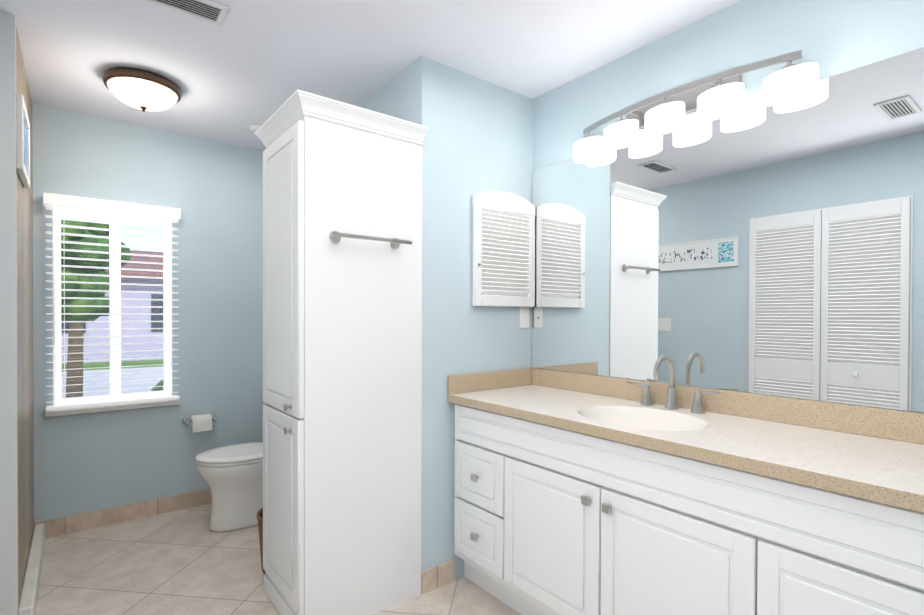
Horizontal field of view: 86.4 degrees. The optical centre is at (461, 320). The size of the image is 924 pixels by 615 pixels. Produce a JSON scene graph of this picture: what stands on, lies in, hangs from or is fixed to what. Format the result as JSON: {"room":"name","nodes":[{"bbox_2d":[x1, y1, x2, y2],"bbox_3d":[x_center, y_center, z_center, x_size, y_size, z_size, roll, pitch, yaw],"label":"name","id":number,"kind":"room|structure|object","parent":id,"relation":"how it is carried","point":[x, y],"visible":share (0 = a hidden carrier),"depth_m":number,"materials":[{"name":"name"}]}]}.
{"room":"bathroom","nodes":[
{"label":"bathroom","id":0,"kind":"room"},
{"bbox_2d":[0,11,33,614],"bbox_3d":[-2.190,0.020,2.261,0.288,2.440,1.038,0,1,-38],"label":"wall","id":1,"kind":"structure","parent":0,"point":[16,391],"depth_m":1.94,"materials":[{"name":"tile"}]},
{"bbox_2d":[16,93,29,188],"bbox_3d":[-1.892,-0.758,2.124,0.022,0.300,0.395,0,1,-38],"label":"picture frame","id":2,"kind":"object","parent":1,"relation":"attached to","point":[22,145],"visible":0.98,"depth_m":2.00,"materials":[{"name":"white wood"}]},
{"bbox_2d":[34,488,211,537],"bbox_3d":[-1.841,1.183,3.200,1.422,0.100,0.010,0,1,-38],"label":"baseboard","id":3,"kind":"structure","parent":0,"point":[92,519],"depth_m":3.02,"materials":[{"name":"tile"}]},
{"bbox_2d":[32,104,265,521],"bbox_3d":[-1.998,0.013,3.166,1.706,2.440,0.150,0,1,-38],"label":"wall","id":4,"kind":"structure","parent":0,"point":[213,192],"depth_m":3.17,"materials":[{"name":"teal paint"}]},
{"bbox_2d":[44,400,179,416],"bbox_3d":[-2.092,0.531,2.983,0.670,0.030,0.029,0,1,-38],"label":"window sill","id":5,"kind":"structure","parent":4,"relation":"attached to","point":[106,408],"depth_m":2.95,"materials":[{"name":"stone"}]},
{"bbox_2d":[53,210,171,404],"bbox_3d":[-2.146,-0.066,3.049,0.589,1.159,0.149,0,1,-38],"label":"window","id":6,"kind":"structure","parent":4,"relation":"in","point":[116,379],"depth_m":3.04,"materials":[{"name":"white"}]},
{"bbox_2d":[43,193,180,410],"bbox_3d":[-2.072,-0.100,2.956,0.670,1.215,0.084,0,1,-38],"label":"window blinds","id":7,"kind":"object","parent":6,"relation":"attached to","point":[60,202],"visible":1,"depth_m":2.93,"materials":[{"name":"white"}]},
{"bbox_2d":[182,414,216,432],"bbox_3d":[-1.712,0.668,3.228,0.202,0.101,0.114,0,1,-38],"label":"paper holder","id":8,"kind":"object","parent":4,"relation":"attached to","point":[200,423],"visible":0.98,"depth_m":3.19,"materials":[{"name":"white paper"}]},
{"bbox_2d":[35,503,520,614],"bbox_3d":[-0.096,1.283,1.445,2.570,0.060,5.226,0,1,-38],"label":"floor","id":9,"kind":"structure","parent":0,"point":[187,561],"depth_m":2.38,"materials":[{"name":"tile"}]},
{"bbox_2d":[18,523,45,614],"bbox_3d":[-2.064,1.195,2.373,0.050,0.090,1.016,0,1,-38],"label":"shower curb","id":10,"kind":"object","parent":9,"relation":"on","point":[28,595],"visible":0.97,"depth_m":2.25,"materials":[{"name":"stone"}]},
{"bbox_2d":[195,442,262,531],"bbox_3d":[-1.269,0.833,3.059,0.688,0.806,0.472,0,1,-38],"label":"toilet","id":11,"kind":"object","parent":9,"relation":"on","point":[231,476],"visible":0.44,"depth_m":2.88,"materials":[{"name":"white ceramic"}]},
{"bbox_2d":[257,508,265,573],"bbox_3d":[-0.898,1.100,2.478,0.252,0.284,0.252,0,1,-38],"label":"basket","id":12,"kind":"object","parent":9,"relation":"on","point":[260,518],"visible":0.12,"depth_m":2.40,"materials":[{"name":"wicker"}]},
{"bbox_2d":[255,89,427,614],"bbox_3d":[-0.557,0.193,2.230,0.590,2.105,0.552,0,1,-38],"label":"linen cabinet","id":13,"kind":"object","parent":9,"relation":"on","point":[342,408],"visible":1,"depth_m":2.04,"materials":[{"name":"white wood"}]},
{"bbox_2d":[329,231,411,248],"bbox_3d":[-0.376,-0.333,2.026,0.362,0.048,0.070,0,1,-38],"label":"towel rail","id":14,"kind":"object","parent":13,"relation":"attached to","point":[336,236],"visible":1,"depth_m":1.98,"materials":[{"name":"silver metal"}]},
{"bbox_2d":[447,368,923,614],"bbox_3d":[0.831,0.761,1.633,0.573,0.986,2.206,0,1,-38],"label":"bathroom vanity","id":15,"kind":"object","parent":9,"relation":"on","point":[580,494],"visible":1,"depth_m":1.54,"materials":[{"name":"white wood"}]},
{"bbox_2d":[627,355,719,413],"bbox_3d":[0.799,0.245,1.942,0.152,0.218,0.385,0,1,-38],"label":"faucet","id":16,"kind":"object","parent":15,"relation":"on","point":[671,404],"visible":1,"depth_m":1.95,"materials":[{"name":"silver metal"}]},
{"bbox_2d":[0,0,740,150],"bbox_3d":[-0.088,-1.227,1.425,2.570,0.080,5.226,0,1,-38],"label":"ceiling","id":17,"kind":"structure","parent":0,"point":[240,70],"depth_m":2.15,"materials":[{"name":"white paint"}]},
{"bbox_2d":[103,68,181,111],"bbox_3d":[-1.605,-1.125,2.482,0.334,0.148,0.334,0,1,-38],"label":"ceiling light","id":18,"kind":"object","parent":17,"relation":"attached to","point":[143,90],"visible":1,"depth_m":2.39,"materials":[{"name":"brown glass"}]},
{"bbox_2d":[141,0,228,26],"bbox_3d":[-1.060,-1.187,1.829,0.330,0.011,0.150,0,1,-38],"label":"ceiling vent","id":19,"kind":"object","parent":17,"relation":"in","point":[211,12],"visible":1,"depth_m":1.88,"materials":[{"name":"white metal"}]},
{"bbox_2d":[249,124,261,133],"bbox_3d":[-1.265,-1.188,3.079,0.120,0.030,0.120,0,1,-38],"label":"smoke detector","id":20,"kind":"object","parent":17,"relation":"attached to","point":[254,128],"visible":0.38,"depth_m":3.03,"materials":[{"name":"white plastic"}]},
{"bbox_2d":[356,56,532,579],"bbox_3d":[-0.438,0.017,3.259,0.864,2.440,1.928,0,1,-38],"label":"wall","id":21,"kind":"structure","parent":0,"point":[478,138],"depth_m":2.35,"materials":[{"name":"teal paint"}]},
{"bbox_2d":[421,560,453,593],"bbox_3d":[-0.112,1.196,2.296,0.184,0.100,0.010,0,1,-38],"label":"baseboard","id":22,"kind":"structure","parent":21,"relation":"attached to","point":[437,576],"depth_m":2.29,"materials":[{"name":"tile"}]},
{"bbox_2d":[472,191,535,306],"bbox_3d":[0.223,-0.361,2.518,0.416,0.582,0.046,0,1,-38],"label":"upper cabinet","id":23,"kind":"object","parent":21,"relation":"attached to","point":[503,249],"visible":0.98,"depth_m":2.50,"materials":[{"name":"white wood"}]},
{"bbox_2d":[520,307,528,327],"bbox_3d":[0.338,-0.015,2.631,0.072,0.115,0.017,0,1,-38],"label":"light switch","id":24,"kind":"object","parent":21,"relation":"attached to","point":[524,317],"visible":0.85,"depth_m":2.63,"materials":[{"name":"white plastic"}]},
{"bbox_2d":[531,0,923,412],"bbox_3d":[1.455,0.038,1.423,0.150,2.440,3.298,0,1,-38],"label":"wall","id":25,"kind":"structure","parent":0,"point":[831,38],"depth_m":1.85,"materials":[{"name":"teal paint"}]},
{"bbox_2d":[573,50,818,163],"bbox_3d":[0.828,-0.846,1.968,0.159,0.194,0.994,0,1,-38],"label":"sconce","id":26,"kind":"object","parent":25,"relation":"attached to","point":[720,95],"visible":1,"depth_m":1.85,"materials":[{"name":"white glass"}]},
{"bbox_2d":[532,48,923,412],"bbox_3d":[1.041,-0.266,1.823,0.005,1.062,2.142,0,1,-38],"label":"mirror","id":27,"kind":"object","parent":25,"relation":"attached to","point":[758,246],"visible":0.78,"depth_m":1.78,"materials":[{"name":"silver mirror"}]},
{"label":"outside","id":28,"kind":"structure","parent":0,"visible":0},
{"bbox_2d":[62,360,162,397],"bbox_3d":[-30.382,1.073,54.878,140.000,0.115,116.204,0,1,-38],"label":"ground","id":29,"kind":"structure","parent":28,"point":[88,379],"depth_m":12.54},
{"bbox_2d":[61,250,162,363],"bbox_3d":[-11.741,-0.803,22.585,15.500,4.300,11.000,0,1,-38],"label":"house","id":30,"kind":"structure","parent":29,"relation":"on","point":[150,354],"depth_m":16.73,"materials":[{"name":"purple"}]},
{"bbox_2d":[61,220,162,397],"bbox_3d":[-6.595,-1.329,7.529,9.345,5.976,6.804,0,1,-38],"label":"tree","id":31,"kind":"object","parent":29,"relation":"on","point":[76,341],"depth_m":5.46,"materials":[{"name":"green plant"}]}
]}

